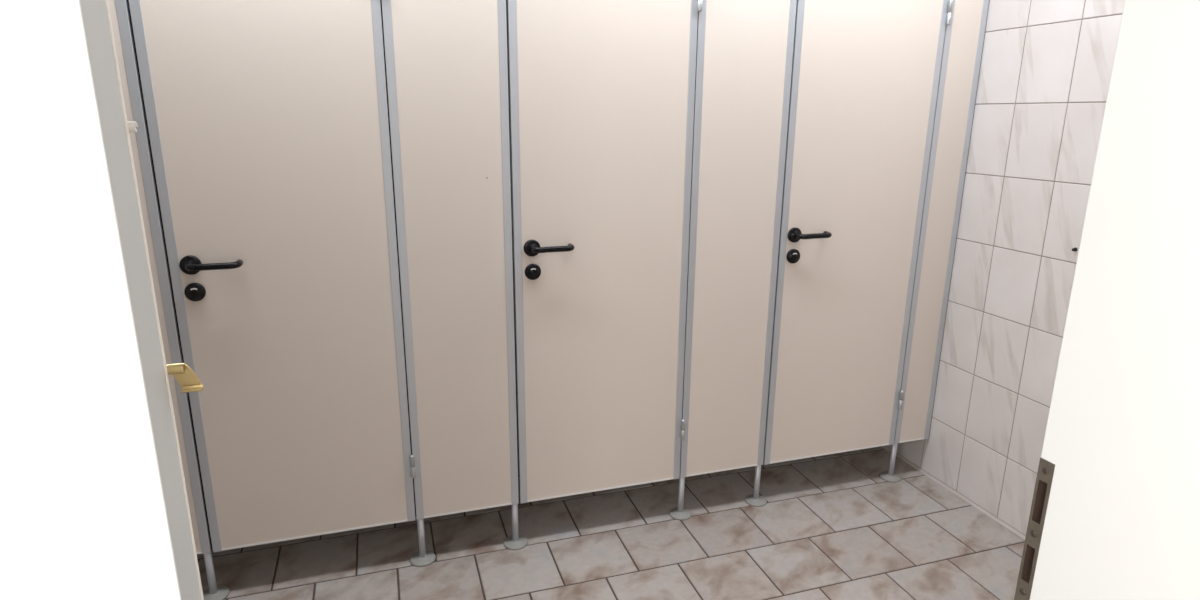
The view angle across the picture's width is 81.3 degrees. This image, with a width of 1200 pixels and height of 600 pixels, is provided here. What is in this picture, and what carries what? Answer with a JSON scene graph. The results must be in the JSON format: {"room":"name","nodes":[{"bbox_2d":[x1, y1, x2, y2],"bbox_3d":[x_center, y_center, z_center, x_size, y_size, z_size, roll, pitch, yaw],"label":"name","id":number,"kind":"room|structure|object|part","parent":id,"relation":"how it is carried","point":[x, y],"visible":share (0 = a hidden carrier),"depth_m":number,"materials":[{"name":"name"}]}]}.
{"room":"public restroom","nodes":[
{"label":"public restroom","id":0,"kind":"room"},
{"bbox_2d":[507,1,516,382],"bbox_3d":[-0.573,-0.707,3.468,3.491,2.523,0.100,-4,15,-17],"label":"wall","id":1,"kind":"structure","parent":0,"point":[507,1],"depth_m":3.49,"materials":[{"name":"grey"}]},
{"bbox_2d":[197,374,1024,599],"bbox_3d":[0.168,1.157,1.466,3.461,0.060,5.150,-4,15,-17],"label":"floor","id":2,"kind":"structure","parent":0,"point":[828,527],"depth_m":2.43,"materials":[{"name":"brown tile"}]},
{"bbox_2d":[108,0,228,599],"bbox_3d":[-1.441,-0.032,1.855,0.590,2.019,0.085,-4,15,-17],"label":"partition panel","id":3,"kind":"object","parent":2,"relation":"on","point":[120,14],"visible":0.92,"depth_m":1.91,"materials":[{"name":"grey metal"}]},
{"bbox_3d":[-1.207,0.840,2.164,0.022,0.168,0.022,-4,15,-17],"label":"leg","id":4,"kind":"part","parent":3,"relation":"part of","materials":[{"name":"silver metal"}]},
{"bbox_2d":[380,0,527,566],"bbox_3d":[-0.443,-0.106,2.164,0.404,2.019,0.085,-4,15,-17],"label":"partition panel","id":5,"kind":"object","parent":2,"relation":"on","point":[446,63],"visible":1,"depth_m":2.14,"materials":[{"name":"beige laminate"}]},
{"bbox_2d":[129,0,415,551],"bbox_3d":[-0.883,-0.144,1.981,0.612,1.860,0.085,-4,15,-17],"label":"door","id":6,"kind":"structure","parent":5,"relation":"attached to","point":[267,120],"depth_m":1.99,"materials":[{"name":"beige laminate"}]},
{"bbox_3d":[-1.060,-0.094,1.916,0.141,0.019,0.049,-4,15,-17],"label":"lever handle","id":7,"kind":"part","parent":6,"relation":"part of","materials":[{"name":"black plastic"}]},
{"bbox_3d":[-0.601,0.794,2.351,0.022,0.168,0.022,-4,15,-17],"label":"leg","id":8,"kind":"part","parent":5,"relation":"part of","materials":[{"name":"silver metal"}]},
{"bbox_3d":[-0.298,0.772,2.445,0.022,0.168,0.022,-4,15,-17],"label":"leg","id":9,"kind":"part","parent":5,"relation":"part of","materials":[{"name":"silver metal"}]},
{"bbox_2d":[669,0,796,519],"bbox_3d":[0.466,-0.174,2.445,0.408,2.019,0.085,-4,15,-17],"label":"partition panel","id":10,"kind":"object","parent":2,"relation":"on","point":[744,49],"visible":1,"depth_m":2.41,"materials":[{"name":"beige laminate"}]},
{"bbox_2d":[507,0,702,503],"bbox_3d":[0.025,-0.211,2.262,0.609,1.860,0.085,-4,15,-17],"label":"door","id":11,"kind":"structure","parent":10,"relation":"attached to","point":[602,92],"depth_m":2.27,"materials":[{"name":"beige laminate"}]},
{"bbox_3d":[-0.148,-0.162,2.199,0.141,0.019,0.049,-4,15,-17],"label":"lever handle","id":12,"kind":"part","parent":11,"relation":"part of","materials":[{"name":"black plastic"}]},
{"bbox_3d":[0.306,0.727,2.632,0.022,0.168,0.022,-4,15,-17],"label":"leg","id":13,"kind":"part","parent":10,"relation":"part of","materials":[{"name":"silver metal"}]},
{"bbox_3d":[0.614,0.704,2.727,0.022,0.168,0.022,-4,15,-17],"label":"leg","id":14,"kind":"part","parent":10,"relation":"part of","materials":[{"name":"silver metal"}]},
{"bbox_2d":[879,0,988,482],"bbox_3d":[1.286,-0.235,2.699,0.207,2.019,0.085,-4,15,-17],"label":"partition panel","id":15,"kind":"object","parent":2,"relation":"on","point":[964,38],"visible":0.98,"depth_m":2.67,"materials":[{"name":"beige laminate"}]},
{"bbox_2d":[763,0,953,464],"bbox_3d":[0.938,-0.279,2.544,0.614,1.860,0.085,-4,15,-17],"label":"door","id":16,"kind":"structure","parent":15,"relation":"attached to","point":[865,75],"depth_m":2.55,"materials":[{"name":"beige laminate"}]},
{"bbox_3d":[0.760,-0.229,2.479,0.141,0.019,0.049,-4,15,-17],"label":"lever handle","id":17,"kind":"part","parent":16,"relation":"part of","materials":[{"name":"black plastic"}]},
{"bbox_3d":[1.221,0.659,2.915,0.022,0.168,0.022,-4,15,-17],"label":"leg","id":18,"kind":"part","parent":15,"relation":"part of","materials":[{"name":"silver metal"}]},
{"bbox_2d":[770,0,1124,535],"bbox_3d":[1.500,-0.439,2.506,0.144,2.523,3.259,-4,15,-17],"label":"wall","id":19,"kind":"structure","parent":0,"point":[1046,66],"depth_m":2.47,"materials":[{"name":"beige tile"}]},
{"bbox_2d":[881,446,1025,539],"bbox_3d":[1.424,0.770,2.840,0.010,0.012,2.989,-4,15,-17],"label":"trim","id":20,"kind":"structure","parent":19,"relation":"attached to","point":[936,480],"depth_m":2.79,"materials":[{"name":"grey"}]},
{"bbox_3d":[0.360,0.058,0.585,3.263,2.523,0.167,-4,15,-17],"label":"wall","id":21,"kind":"structure","parent":0,"visible":0},
{"bbox_2d":[0,0,1199,599],"bbox_3d":[0.027,0.280,0.540,1.133,2.110,0.178,-4,15,-17],"label":"door frame","id":22,"kind":"structure","parent":21,"relation":"in","point":[94,505],"depth_m":0.45,"materials":[{"name":"white paint"}]},
{"bbox_3d":[0.471,0.255,0.758,0.001,0.177,0.018,-4,15,-17],"label":"strike plate","id":23,"kind":"part","parent":22,"relation":"part of","materials":[{"name":"silver metal"}]}
]}

